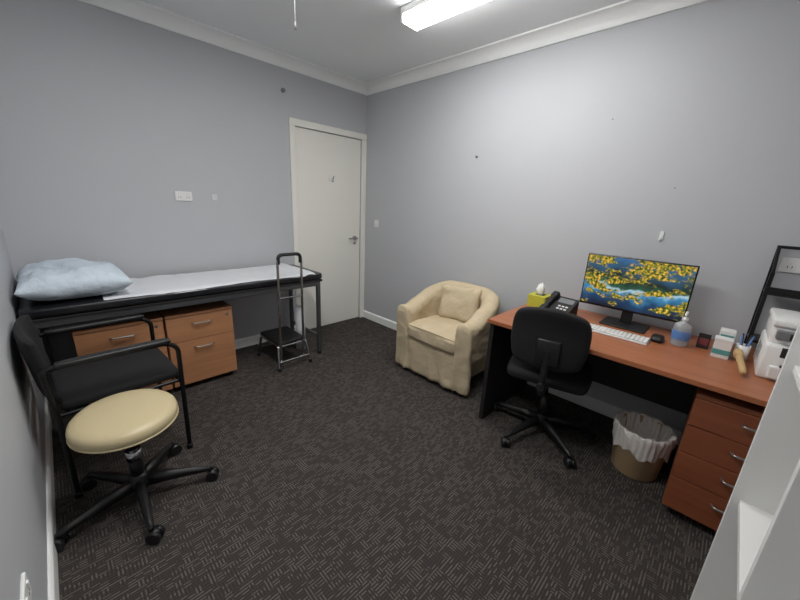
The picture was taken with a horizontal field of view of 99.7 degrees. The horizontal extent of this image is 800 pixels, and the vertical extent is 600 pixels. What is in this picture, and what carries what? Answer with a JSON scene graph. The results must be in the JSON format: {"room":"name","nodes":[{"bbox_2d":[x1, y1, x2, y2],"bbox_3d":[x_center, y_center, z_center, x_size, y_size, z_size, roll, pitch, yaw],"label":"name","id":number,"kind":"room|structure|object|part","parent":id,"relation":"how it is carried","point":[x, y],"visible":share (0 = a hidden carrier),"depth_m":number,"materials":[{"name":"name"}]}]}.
{"room":"examination room","nodes":[
{"label":"examination room","id":0,"kind":"room"},
{"bbox_2d":[0,225,47,599],"bbox_3d":[-1.051,-0.122,0.665,3.850,2.570,0.100,18,22,42],"label":"wall","id":1,"kind":"structure","parent":0,"point":[23,517],"depth_m":1.21,"materials":[{"name":"paint"}]},
{"bbox_2d":[19,572,31,599],"bbox_3d":[-0.968,0.774,0.875,0.115,0.070,0.013,18,22,42],"label":"power outlet","id":2,"kind":"object","parent":1,"relation":"attached to","point":[25,588],"visible":1,"depth_m":0.88,"materials":[{"name":"white plastic"}]},
{"bbox_2d":[45,397,58,599],"bbox_3d":[-1.103,1.048,1.079,3.750,0.090,0.014,18,22,42],"label":"baseboard","id":3,"kind":"structure","parent":1,"relation":"attached to","point":[52,558],"depth_m":1.43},
{"bbox_2d":[0,0,295,362],"bbox_3d":[-1.768,-0.727,2.658,0.100,2.570,2.050,18,22,42],"label":"wall","id":4,"kind":"structure","parent":0,"point":[105,115],"depth_m":2.38,"materials":[{"name":"paint"}]},
{"bbox_2d":[175,191,192,200],"bbox_3d":[-1.686,-0.810,2.632,0.013,0.070,0.115,18,22,42],"label":"power outlet","id":5,"kind":"object","parent":4,"relation":"attached to","point":[179,195],"visible":1,"depth_m":2.63,"materials":[{"name":"white plastic"}]},
{"bbox_2d":[211,194,217,200],"bbox_3d":[-1.533,-0.846,2.785,0.009,0.050,0.045,18,22,42],"label":"data plate","id":6,"kind":"object","parent":4,"relation":"attached to","point":[213,196],"visible":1,"depth_m":2.78,"materials":[{"name":"white plastic"}]},
{"bbox_2d":[79,0,366,94],"bbox_3d":[-1.308,-1.978,2.586,0.085,0.085,2.808,18,22,42],"label":"trim","id":7,"kind":"structure","parent":4,"relation":"attached to","point":[139,10],"depth_m":2.55,"materials":[{"name":"white paint"}]},
{"bbox_2d":[235,326,295,349],"bbox_3d":[-1.771,0.473,2.974,0.014,0.090,1.888,18,22,42],"label":"baseboard","id":8,"kind":"structure","parent":4,"relation":"attached to","point":[252,340],"depth_m":3.26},
{"bbox_2d":[289,124,300,305],"bbox_3d":[-1.039,-0.626,3.380,0.016,2.045,0.060,18,22,42],"label":"trim","id":9,"kind":"structure","parent":4,"relation":"attached to","point":[292,135],"depth_m":3.27,"materials":[{"name":"paint"}]},
{"bbox_2d":[288,117,366,140],"bbox_3d":[-0.689,-1.707,3.387,0.016,0.060,0.917,18,22,42],"label":"door frame","id":10,"kind":"structure","parent":4,"relation":"attached to","point":[292,121],"depth_m":3.34,"materials":[{"name":"paint"}]},
{"bbox_2d":[295,127,360,328],"bbox_3d":[-0.766,-0.706,3.702,0.038,2.036,0.790,18,22,42],"label":"leaf","id":11,"kind":"object","parent":4,"relation":"attached to","point":[328,212],"visible":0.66,"depth_m":3.65,"materials":[{"name":"paint"}]},
{"bbox_2d":[293,72,361,139],"bbox_3d":[-0.720,-1.943,3.362,0.100,0.525,0.796,18,22,42],"label":"wall","id":12,"kind":"structure","parent":0,"point":[315,100],"depth_m":3.30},
{"bbox_2d":[358,94,366,316],"bbox_3d":[-0.431,-1.040,3.974,0.100,2.570,0.162,18,22,42],"label":"wall","id":13,"kind":"structure","parent":0,"point":[364,98],"depth_m":3.69,"materials":[{"name":"grey paint"}]},
{"bbox_2d":[140,0,624,82],"bbox_3d":[-0.002,-1.654,1.338,3.950,0.100,3.008,18,22,42],"label":"ceiling","id":14,"kind":"structure","parent":0,"point":[365,41],"depth_m":2.34,"materials":[{"name":"paint"}]},
{"bbox_2d":[400,0,489,31],"bbox_3d":[0.488,-1.650,1.749,1.220,0.089,0.152,18,22,42],"label":"light","id":15,"kind":"object","parent":14,"relation":"attached to","point":[416,15],"depth_m":2.00,"materials":[{"name":"white plastic"}]},
{"bbox_2d":[51,317,716,599],"bbox_3d":[-0.126,0.910,2.072,3.950,0.100,3.008,18,22,42],"label":"floor","id":16,"kind":"structure","parent":0,"point":[349,472],"depth_m":1.63,"materials":[{"name":"carpet"}]},
{"bbox_2d":[13,314,192,498],"bbox_3d":[-1.546,0.456,1.800,0.558,0.790,0.559,16,21,39],"label":"chair","id":17,"kind":"object","parent":16,"relation":"on","point":[75,382],"visible":1,"depth_m":1.67,"materials":[{"name":"black metal"}]},
{"bbox_3d":[-1.691,0.262,1.562,0.470,0.300,0.091,16,21,39],"label":"backrest","id":18,"kind":"part","parent":17,"relation":"part of","materials":[{"name":"black fabric"}]},
{"bbox_3d":[-1.525,0.341,1.461,0.020,0.364,0.089,16,21,39],"label":"post","id":19,"kind":"part","parent":17,"relation":"part of","materials":[{"name":"black metal"}]},
{"bbox_3d":[-1.724,0.447,1.990,0.022,0.661,0.516,16,21,39],"label":"frame","id":20,"kind":"part","parent":17,"relation":"part of","materials":[{"name":"black metal"}]},
{"bbox_3d":[-1.344,0.557,1.669,0.022,0.661,0.516,16,21,39],"label":"frame","id":21,"kind":"part","parent":17,"relation":"part of","materials":[{"name":"black metal"}]},
{"bbox_3d":[-1.519,0.392,1.809,0.460,0.074,0.475,16,21,39],"label":"seat","id":22,"kind":"part","parent":17,"relation":"part of","materials":[{"name":"black fabric"}]},
{"bbox_3d":[-1.352,0.474,1.659,0.020,0.020,0.470,16,21,39],"label":"seat rail","id":23,"kind":"part","parent":17,"relation":"part of","materials":[{"name":"black metal"}]},
{"bbox_2d":[70,311,172,404],"bbox_3d":[-1.918,0.390,2.339,0.475,0.585,0.445,18,22,42],"label":"filing cabinet","id":24,"kind":"object","parent":16,"relation":"on","point":[99,339],"visible":0.32,"depth_m":2.13,"materials":[{"name":"brown wood"}]},
{"bbox_3d":[-1.770,0.285,2.165,0.020,0.230,0.441,18,22,42],"label":"drawer","id":25,"kind":"part","parent":24,"relation":"part of","materials":[{"name":"brown wood"}]},
{"bbox_3d":[-1.750,0.232,2.131,0.031,0.010,0.130,18,22,42],"label":"handle","id":26,"kind":"part","parent":24,"relation":"part of","materials":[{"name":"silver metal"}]},
{"bbox_3d":[-1.782,0.534,2.236,0.020,0.282,0.441,18,22,42],"label":"drawer","id":27,"kind":"part","parent":24,"relation":"part of","materials":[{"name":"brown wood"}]},
{"bbox_2d":[54,389,219,552],"bbox_3d":[-1.194,0.717,1.518,0.590,0.477,0.633,18,22,42],"label":"round stool","id":28,"kind":"object","parent":16,"relation":"on","point":[126,420],"visible":0.98,"depth_m":1.47,"materials":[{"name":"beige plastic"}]},
{"bbox_3d":[-1.298,0.888,1.449,0.048,0.064,0.277,11,18,27],"label":"arm","id":29,"kind":"part","parent":28,"relation":"part of","materials":[{"name":"black plastic"}]},
{"bbox_3d":[-1.378,0.838,1.610,0.277,0.064,0.048,6,16,10],"label":"arm","id":30,"kind":"part","parent":28,"relation":"part of","materials":[{"name":"black plastic"}]},
{"bbox_3d":[-1.220,0.516,1.501,0.388,0.080,0.388,21,24,41],"label":"seat","id":31,"kind":"part","parent":28,"relation":"part of","materials":[{"name":"beige leather"}]},
{"bbox_3d":[-1.111,0.889,1.477,0.278,0.064,0.048,18,22,42],"label":"arm","id":32,"kind":"part","parent":28,"relation":"part of","materials":[{"name":"black plastic"}]},
{"bbox_2d":[149,525,161,534],"bbox_3d":[-1.018,0.972,1.403,0.043,0.043,0.040,1,16,-7],"label":"caster","id":33,"kind":"object","parent":28,"relation":"attached to","point":[157,529],"depth_m":1.40,"materials":[{"name":"black plastic"}]},
{"bbox_3d":[-1.242,0.809,1.734,0.048,0.064,0.277,1,16,-8],"label":"arm","id":34,"kind":"part","parent":28,"relation":"part of","materials":[{"name":"black plastic"}]},
{"bbox_3d":[-1.079,0.841,1.650,0.277,0.064,0.048,-5,18,-25],"label":"arm","id":35,"kind":"part","parent":28,"relation":"part of","materials":[{"name":"black plastic"}]},
{"bbox_2d":[18,263,321,434],"bbox_3d":[-1.544,0.206,2.664,0.570,0.794,1.840,18,22,42],"label":"bed","id":36,"kind":"object","parent":16,"relation":"on","point":[157,292],"visible":0.84,"depth_m":2.31,"materials":[{"name":"black plastic"}]},
{"bbox_3d":[-2.342,0.341,2.242,0.032,0.664,0.032,18,22,42],"label":"leg","id":37,"kind":"part","parent":36,"relation":"part of","materials":[{"name":"grey metal"}]},
{"bbox_3d":[-1.980,0.456,1.902,0.032,0.664,0.032,18,22,42],"label":"leg","id":38,"kind":"part","parent":36,"relation":"part of","materials":[{"name":"grey metal"}]},
{"bbox_2d":[13,258,132,300],"bbox_3d":[-1.989,-0.147,2.056,0.560,0.189,0.490,17,21,41],"label":"pillow","id":39,"kind":"object","parent":36,"relation":"on","point":[66,278],"visible":1,"depth_m":1.93,"materials":[{"name":"fabric"}]},
{"bbox_3d":[-1.528,-0.126,2.569,0.570,0.062,1.840,18,22,42],"label":"mattress","id":40,"kind":"part","parent":36,"relation":"part of","materials":[{"name":"leather"}]},
{"bbox_3d":[-1.350,-0.006,2.416,0.030,0.038,1.780,18,22,42],"label":"rail","id":41,"kind":"part","parent":36,"relation":"part of","materials":[{"name":"grey metal"}]},
{"bbox_3d":[-1.530,-0.089,2.579,0.550,0.018,1.820,18,22,42],"label":"board","id":42,"kind":"part","parent":36,"relation":"part of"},
{"bbox_3d":[-1.112,0.053,3.453,0.032,0.664,0.032,18,22,42],"label":"leg","id":43,"kind":"part","parent":36,"relation":"part of","materials":[{"name":"grey metal"}]},
{"bbox_3d":[-0.940,0.278,3.331,0.510,0.025,0.024,18,22,42],"label":"rail","id":44,"kind":"part","parent":36,"relation":"part of","materials":[{"name":"grey metal"}]},
{"bbox_3d":[-0.750,0.168,3.113,0.032,0.664,0.032,18,22,42],"label":"leg","id":45,"kind":"part","parent":36,"relation":"part of","materials":[{"name":"grey metal"}]},
{"bbox_2d":[157,300,236,387],"bbox_3d":[-1.601,0.316,2.651,0.475,0.585,0.435,18,22,42],"label":"filing cabinet","id":46,"kind":"object","parent":16,"relation":"on","point":[203,333],"visible":0.8,"depth_m":2.50,"materials":[{"name":"brown wood"}]},
{"bbox_3d":[-1.453,0.186,2.469,0.020,0.178,0.431,18,22,42],"label":"drawer","id":47,"kind":"part","parent":46,"relation":"part of","materials":[{"name":"brown wood"}]},
{"bbox_3d":[-1.465,0.435,2.540,0.020,0.333,0.431,18,22,42],"label":"drawer","id":48,"kind":"part","parent":46,"relation":"part of","materials":[{"name":"brown wood"}]},
{"bbox_3d":[-1.442,0.333,2.493,0.031,0.010,0.130,18,22,42],"label":"handle","id":49,"kind":"part","parent":46,"relation":"part of","materials":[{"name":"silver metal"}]},
{"bbox_2d":[257,252,311,371],"bbox_3d":[-1.027,0.056,2.927,0.437,0.986,0.322,18,22,42],"label":"step stool","id":50,"kind":"object","parent":16,"relation":"on","point":[278,337],"visible":1,"depth_m":2.87,"materials":[{"name":"black metal"}]},
{"bbox_3d":[-1.140,0.443,2.938,0.427,0.207,0.043,18,22,42],"label":"leg frame","id":51,"kind":"part","parent":50,"relation":"part of","materials":[{"name":"silver metal"}]},
{"bbox_3d":[-0.902,0.071,2.796,0.036,0.920,0.231,18,22,42],"label":"handrail","id":52,"kind":"part","parent":50,"relation":"part of","materials":[{"name":"silver metal"}]},
{"bbox_3d":[-0.950,0.399,3.125,0.427,0.207,0.043,18,22,42],"label":"leg frame","id":53,"kind":"part","parent":50,"relation":"part of","materials":[{"name":"silver metal"}]},
{"bbox_2d":[295,305,305,349],"bbox_3d":[-0.956,0.264,3.241,0.090,0.420,0.090,18,22,42],"label":"paper roll","id":54,"kind":"object","parent":16,"relation":"on","point":[298,321],"visible":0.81,"depth_m":3.19,"materials":[{"name":"white paper"}]},
{"bbox_2d":[395,280,499,395],"bbox_3d":[0.438,0.262,2.867,0.763,0.760,0.624,18,22,42],"label":"armchair","id":55,"kind":"object","parent":16,"relation":"on","point":[442,337],"visible":0.98,"depth_m":2.73,"materials":[{"name":"fabric"}]},
{"bbox_3d":[0.030,0.302,2.902,0.152,0.555,0.080,18,22,42],"label":"arm","id":56,"kind":"part","parent":55,"relation":"part of","materials":[{"name":"fabric"}]},
{"bbox_2d":[407,314,464,352],"bbox_3d":[0.403,0.258,2.827,0.506,0.182,0.515,18,22,42],"label":"seat cushion","id":57,"kind":"object","parent":55,"relation":"on","point":[436,333],"depth_m":2.71,"materials":[{"name":"fabric"}]},
{"bbox_2d":[438,285,481,321],"bbox_3d":[0.507,0.029,2.891,0.392,0.290,0.176,10,16,44],"label":"cushion","id":58,"kind":"object","parent":55,"relation":"on","point":[457,303],"depth_m":2.85,"materials":[{"name":"fabric"}]},
{"bbox_3d":[0.463,0.440,2.495,0.152,0.555,0.080,18,22,42],"label":"arm","id":59,"kind":"part","parent":55,"relation":"part of","materials":[{"name":"fabric"}]},
{"bbox_3d":[0.424,0.439,2.910,0.550,0.275,0.510,18,22,42],"label":"seat","id":60,"kind":"part","parent":55,"relation":"part of","materials":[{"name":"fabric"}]},
{"bbox_2d":[493,307,594,467],"bbox_3d":[0.913,0.422,2.082,0.652,0.928,0.710,12,18,30],"label":"office chair","id":61,"kind":"object","parent":16,"relation":"on","point":[550,347],"visible":1,"depth_m":1.81,"materials":[{"name":"black fabric"}]},
{"bbox_3d":[0.794,0.741,2.306,0.292,0.069,0.048,17,21,41],"label":"arm","id":62,"kind":"part","parent":61,"relation":"part of","materials":[{"name":"black plastic"}]},
{"bbox_3d":[0.768,0.793,2.119,0.292,0.069,0.048,-6,18,-28],"label":"arm","id":63,"kind":"part","parent":61,"relation":"part of","materials":[{"name":"black plastic"}]},
{"bbox_3d":[0.746,0.459,1.792,0.044,0.044,0.040,12,18,30],"label":"knob","id":64,"kind":"part","parent":61,"relation":"part of","materials":[{"name":"black plastic"}]},
{"bbox_3d":[0.769,0.271,1.762,0.120,0.140,0.035,12,18,30],"label":"plate","id":65,"kind":"part","parent":61,"relation":"part of","materials":[{"name":"black plastic"}]},
{"bbox_3d":[0.933,0.426,2.100,0.470,0.085,0.460,12,18,30],"label":"seat","id":66,"kind":"part","parent":61,"relation":"part of","materials":[{"name":"black fabric"}]},
{"bbox_3d":[0.777,0.206,1.771,0.390,0.356,0.132,12,18,30],"label":"backrest","id":67,"kind":"part","parent":61,"relation":"part of","materials":[{"name":"black fabric"}]},
{"bbox_3d":[0.943,0.825,2.040,0.048,0.069,0.292,0,16,-11],"label":"arm","id":68,"kind":"part","parent":61,"relation":"part of","materials":[{"name":"black plastic"}]},
{"bbox_3d":[1.078,0.792,2.178,0.292,0.069,0.048,5,16,7],"label":"arm","id":69,"kind":"part","parent":61,"relation":"part of","materials":[{"name":"black plastic"}]},
{"bbox_2d":[567,458,574,465],"bbox_3d":[0.965,0.920,1.918,0.040,0.043,0.043,2,16,-1],"label":"caster","id":70,"kind":"object","parent":61,"relation":"attached to","point":[570,461],"depth_m":1.90,"materials":[{"name":"black plastic"}]},
{"bbox_2d":[479,304,775,418],"bbox_3d":[1.347,0.581,1.957,1.554,0.730,0.748,18,22,42],"label":"office desk","id":71,"kind":"object","parent":16,"relation":"on","point":[666,374],"visible":0.48,"depth_m":1.97,"materials":[{"name":"brown wood"}]},
{"bbox_3d":[0.813,0.422,2.469,0.027,0.705,0.698,18,22,42],"label":"panel","id":72,"kind":"part","parent":71,"relation":"part of","materials":[{"name":"black wood"}]},
{"bbox_2d":[527,282,550,306],"bbox_3d":[1.014,-0.043,2.435,0.125,0.176,0.130,18,22,42],"label":"tissue box","id":73,"kind":"object","parent":71,"relation":"on","point":[535,299],"visible":0.87,"depth_m":2.41,"materials":[{"name":"yellow cardboard"}]},
{"bbox_2d":[539,291,579,314],"bbox_3d":[1.045,0.034,2.228,0.188,0.144,0.180,-9,20,-36],"label":"desk phone","id":74,"kind":"object","parent":71,"relation":"on","point":[555,301],"visible":0.64,"depth_m":2.23,"materials":[{"name":"black plastic"}]},
{"bbox_2d":[590,323,650,345],"bbox_3d":[1.241,0.192,1.942,0.320,0.016,0.120,18,22,42],"label":"keyboard","id":75,"kind":"object","parent":71,"relation":"on","point":[618,334],"visible":0.91,"depth_m":1.91,"materials":[{"name":"white plastic"}]},
{"bbox_2d":[580,253,699,333],"bbox_3d":[1.414,-0.043,2.057,0.547,0.420,0.190,18,22,42],"label":"computer monitor","id":76,"kind":"object","parent":71,"relation":"on","point":[662,290],"visible":0.92,"depth_m":2.02,"materials":[{"name":"black plastic"}]},
{"bbox_3d":[1.538,0.416,2.104,1.484,0.425,0.018,18,22,42],"label":"modesty panel","id":77,"kind":"part","parent":71,"relation":"part of","materials":[{"name":"black wood"}]},
{"bbox_2d":[650,333,664,342],"bbox_3d":[1.432,0.211,1.875,0.060,0.034,0.100,18,22,42],"label":"computer mouse","id":78,"kind":"object","parent":71,"relation":"on","point":[658,338],"visible":1,"depth_m":1.85,"materials":[{"name":"black plastic"}]},
{"bbox_2d":[669,311,692,346],"bbox_3d":[1.521,0.153,1.815,0.082,0.188,0.082,-2,17,-15],"label":"hand sanitizer bottle","id":79,"kind":"object","parent":71,"relation":"on","point":[681,332],"visible":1,"depth_m":1.80,"materials":[{"name":"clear plastic"}]},
{"bbox_2d":[695,333,711,348],"bbox_3d":[1.645,0.214,1.826,0.050,0.075,0.090,18,22,42],"label":"card holder","id":80,"kind":"object","parent":71,"relation":"on","point":[703,341],"visible":1,"depth_m":1.81,"materials":[{"name":"black plastic"}]},
{"bbox_2d":[710,335,733,359],"bbox_3d":[1.617,0.237,1.694,0.069,0.100,0.064,18,22,42],"label":"box","id":81,"kind":"object","parent":71,"relation":"on","point":[722,345],"visible":1,"depth_m":1.67,"materials":[{"name":"white cardboard"}]},
{"bbox_3d":[1.619,0.194,1.682,0.069,0.010,0.064,18,22,42],"label":"lid","id":82,"kind":"part","parent":81,"relation":"part of","materials":[{"name":"white cardboard"}]},
{"bbox_2d":[719,327,736,351],"bbox_3d":[1.696,0.212,1.759,0.060,0.120,0.072,18,22,42],"label":"carton","id":83,"kind":"object","parent":71,"relation":"on","point":[731,333],"visible":0.44,"depth_m":1.73,"materials":[{"name":"white cardboard"}]},
{"bbox_2d":[733,348,746,374],"bbox_3d":[1.576,0.282,1.559,0.032,0.063,0.208,14,19,34],"label":"wooden brush","id":84,"kind":"object","parent":71,"relation":"on","point":[738,354],"visible":1,"depth_m":1.56,"materials":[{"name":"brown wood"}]},
{"bbox_3d":[1.565,0.291,1.550,0.024,0.025,0.180,14,29,34],"label":"handle","id":85,"kind":"part","parent":84,"relation":"part of","materials":[{"name":"brown wood"}]},
{"bbox_2d":[732,333,754,361],"bbox_3d":[1.690,0.234,1.663,0.054,0.131,0.055,18,22,42],"label":"pen cup","id":86,"kind":"object","parent":71,"relation":"on","point":[746,348],"visible":0.6,"depth_m":1.65,"materials":[{"name":"white plastic"}]},
{"bbox_2d":[743,245,799,343],"bbox_3d":[1.983,0.043,1.607,0.381,0.555,0.152,18,22,42],"label":"shelf rack","id":87,"kind":"object","parent":71,"relation":"on","point":[767,289],"visible":0.8,"depth_m":1.68,"materials":[{"name":"black metal"}]},
{"bbox_3d":[1.975,0.235,1.663,0.375,0.015,0.150,18,22,42],"label":"shelf","id":88,"kind":"part","parent":87,"relation":"part of","materials":[{"name":"black metal"}]},
{"bbox_3d":[1.806,0.073,1.702,0.016,0.430,0.016,18,22,42],"label":"post","id":89,"kind":"part","parent":87,"relation":"part of","materials":[{"name":"black metal"}]},
{"bbox_3d":[1.900,-0.009,1.774,0.016,0.555,0.016,18,22,42],"label":"post","id":90,"kind":"part","parent":87,"relation":"part of","materials":[{"name":"black metal"}]},
{"bbox_3d":[1.986,-0.005,1.594,0.375,0.015,0.150,18,22,42],"label":"shelf","id":91,"kind":"part","parent":87,"relation":"part of","materials":[{"name":"black metal"}]},
{"bbox_2d":[753,308,799,380],"bbox_3d":[1.805,0.230,1.444,0.356,0.270,0.340,18,22,42],"label":"printer","id":92,"kind":"object","parent":71,"relation":"on","point":[773,345],"visible":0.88,"depth_m":1.46,"materials":[{"name":"white plastic"}]},
{"bbox_3d":[1.832,0.112,1.432,0.355,0.035,0.280,18,22,42],"label":"scanner lid","id":93,"kind":"part","parent":92,"relation":"part of","materials":[{"name":"white plastic"}]},
{"bbox_3d":[1.730,0.181,1.347,0.315,0.040,0.033,18,22,42],"label":"control panel","id":94,"kind":"part","parent":92,"relation":"part of","materials":[{"name":"grey plastic"}]},
{"bbox_2d":[611,410,677,481],"bbox_3d":[1.349,0.826,1.905,0.294,0.283,0.292,18,22,42],"label":"waste bin","id":95,"kind":"object","parent":16,"relation":"on","point":[642,442],"visible":1,"depth_m":1.85,"materials":[{"name":"beige plastic"}]},
{"bbox_2d":[662,386,765,530],"bbox_3d":[1.621,0.734,1.593,0.449,0.662,0.558,18,22,42],"label":"drawer pedestal","id":96,"kind":"object","parent":16,"relation":"on","point":[719,430],"visible":0.56,"depth_m":1.49,"materials":[{"name":"brown wood"}]},
{"bbox_3d":[1.444,0.958,1.480,0.445,0.170,0.020,18,22,42],"label":"drawer","id":97,"kind":"part","parent":96,"relation":"part of","materials":[{"name":"brown wood"}]},
{"bbox_3d":[1.451,0.808,1.437,0.445,0.134,0.020,18,22,42],"label":"drawer","id":98,"kind":"part","parent":96,"relation":"part of","materials":[{"name":"brown wood"}]},
{"bbox_3d":[1.458,0.675,1.399,0.445,0.134,0.020,18,22,42],"label":"drawer","id":99,"kind":"part","parent":96,"relation":"part of","materials":[{"name":"brown wood"}]},
{"bbox_3d":[1.429,0.928,1.454,0.141,0.011,0.031,18,22,42],"label":"handle","id":100,"kind":"part","parent":96,"relation":"part of","materials":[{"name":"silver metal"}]},
{"bbox_3d":[1.464,0.542,1.361,0.445,0.134,0.020,18,22,42],"label":"drawer","id":101,"kind":"part","parent":96,"relation":"part of","materials":[{"name":"brown wood"}]},
{"bbox_3d":[1.435,0.795,1.416,0.141,0.011,0.031,18,22,42],"label":"handle","id":102,"kind":"part","parent":96,"relation":"part of","materials":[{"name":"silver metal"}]},
{"bbox_3d":[1.442,0.663,1.378,0.141,0.011,0.031,18,22,42],"label":"handle","id":103,"kind":"part","parent":96,"relation":"part of","materials":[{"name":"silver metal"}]},
{"bbox_3d":[1.448,0.530,1.340,0.141,0.011,0.031,18,22,42],"label":"handle","id":104,"kind":"part","parent":96,"relation":"part of","materials":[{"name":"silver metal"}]},
{"bbox_2d":[690,322,799,599],"bbox_3d":[0.794,0.575,0.486,0.426,1.500,0.918,18,22,42],"label":"bookcase","id":105,"kind":"object","parent":16,"relation":"on","point":[754,552],"visible":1,"depth_m":0.87,"materials":[{"name":"wood"}]},
{"bbox_3d":[0.951,0.654,0.670,0.405,0.018,0.432,18,22,42],"label":"shelf","id":106,"kind":"part","parent":105,"relation":"part of","materials":[{"name":"white plastic"}]},
{"bbox_3d":[0.971,0.251,0.555,0.405,0.018,0.432,18,22,42],"label":"shelf","id":107,"kind":"part","parent":105,"relation":"part of","materials":[{"name":"white plastic"}]},
{"bbox_2d":[364,0,799,431],"bbox_3d":[0.993,-0.600,2.678,3.850,2.570,0.100,18,22,42],"label":"wall","id":108,"kind":"structure","parent":0,"point":[702,100],"depth_m":2.18,"materials":[{"name":"paint"}]},
{"bbox_2d":[359,140,366,317],"bbox_3d":[-0.437,-0.766,3.973,0.016,2.045,0.061,18,22,42],"label":"trim","id":109,"kind":"structure","parent":108,"relation":"attached to","point":[364,142],"depth_m":3.93,"materials":[{"name":"paint"}]},
{"bbox_2d":[374,220,378,226],"bbox_3d":[-0.266,-0.865,3.811,0.070,0.075,0.013,18,22,42],"label":"light switch","id":110,"kind":"object","parent":108,"relation":"attached to","point":[376,222],"visible":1,"depth_m":3.81,"materials":[{"name":"white plastic"}]},
{"bbox_2d":[363,310,681,444],"bbox_3d":[0.860,0.589,3.013,3.750,0.090,0.014,18,22,42],"label":"baseboard","id":111,"kind":"structure","parent":108,"relation":"attached to","point":[606,409],"depth_m":2.54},
{"bbox_2d":[366,0,710,95],"bbox_3d":[0.950,-1.789,2.306,3.750,0.085,0.085,18,22,42],"label":"trim","id":112,"kind":"structure","parent":108,"relation":"attached to","point":[627,11],"depth_m":2.30,"materials":[{"name":"white paint"}]},
{"bbox_2d":[659,231,664,240],"bbox_3d":[1.581,-0.387,2.041,0.020,0.055,0.025,18,22,42],"label":"wall hook","id":113,"kind":"object","parent":108,"relation":"attached to","point":[661,236],"visible":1,"depth_m":2.04,"materials":[{"name":"white plastic"}]},
{"bbox_2d":[778,257,799,273],"bbox_3d":[1.996,-0.167,1.681,0.140,0.075,0.013,18,22,42],"label":"power outlet","id":114,"kind":"object","parent":108,"relation":"attached to","point":[788,265],"visible":1,"depth_m":1.70,"materials":[{"name":"white plastic"}]}
]}

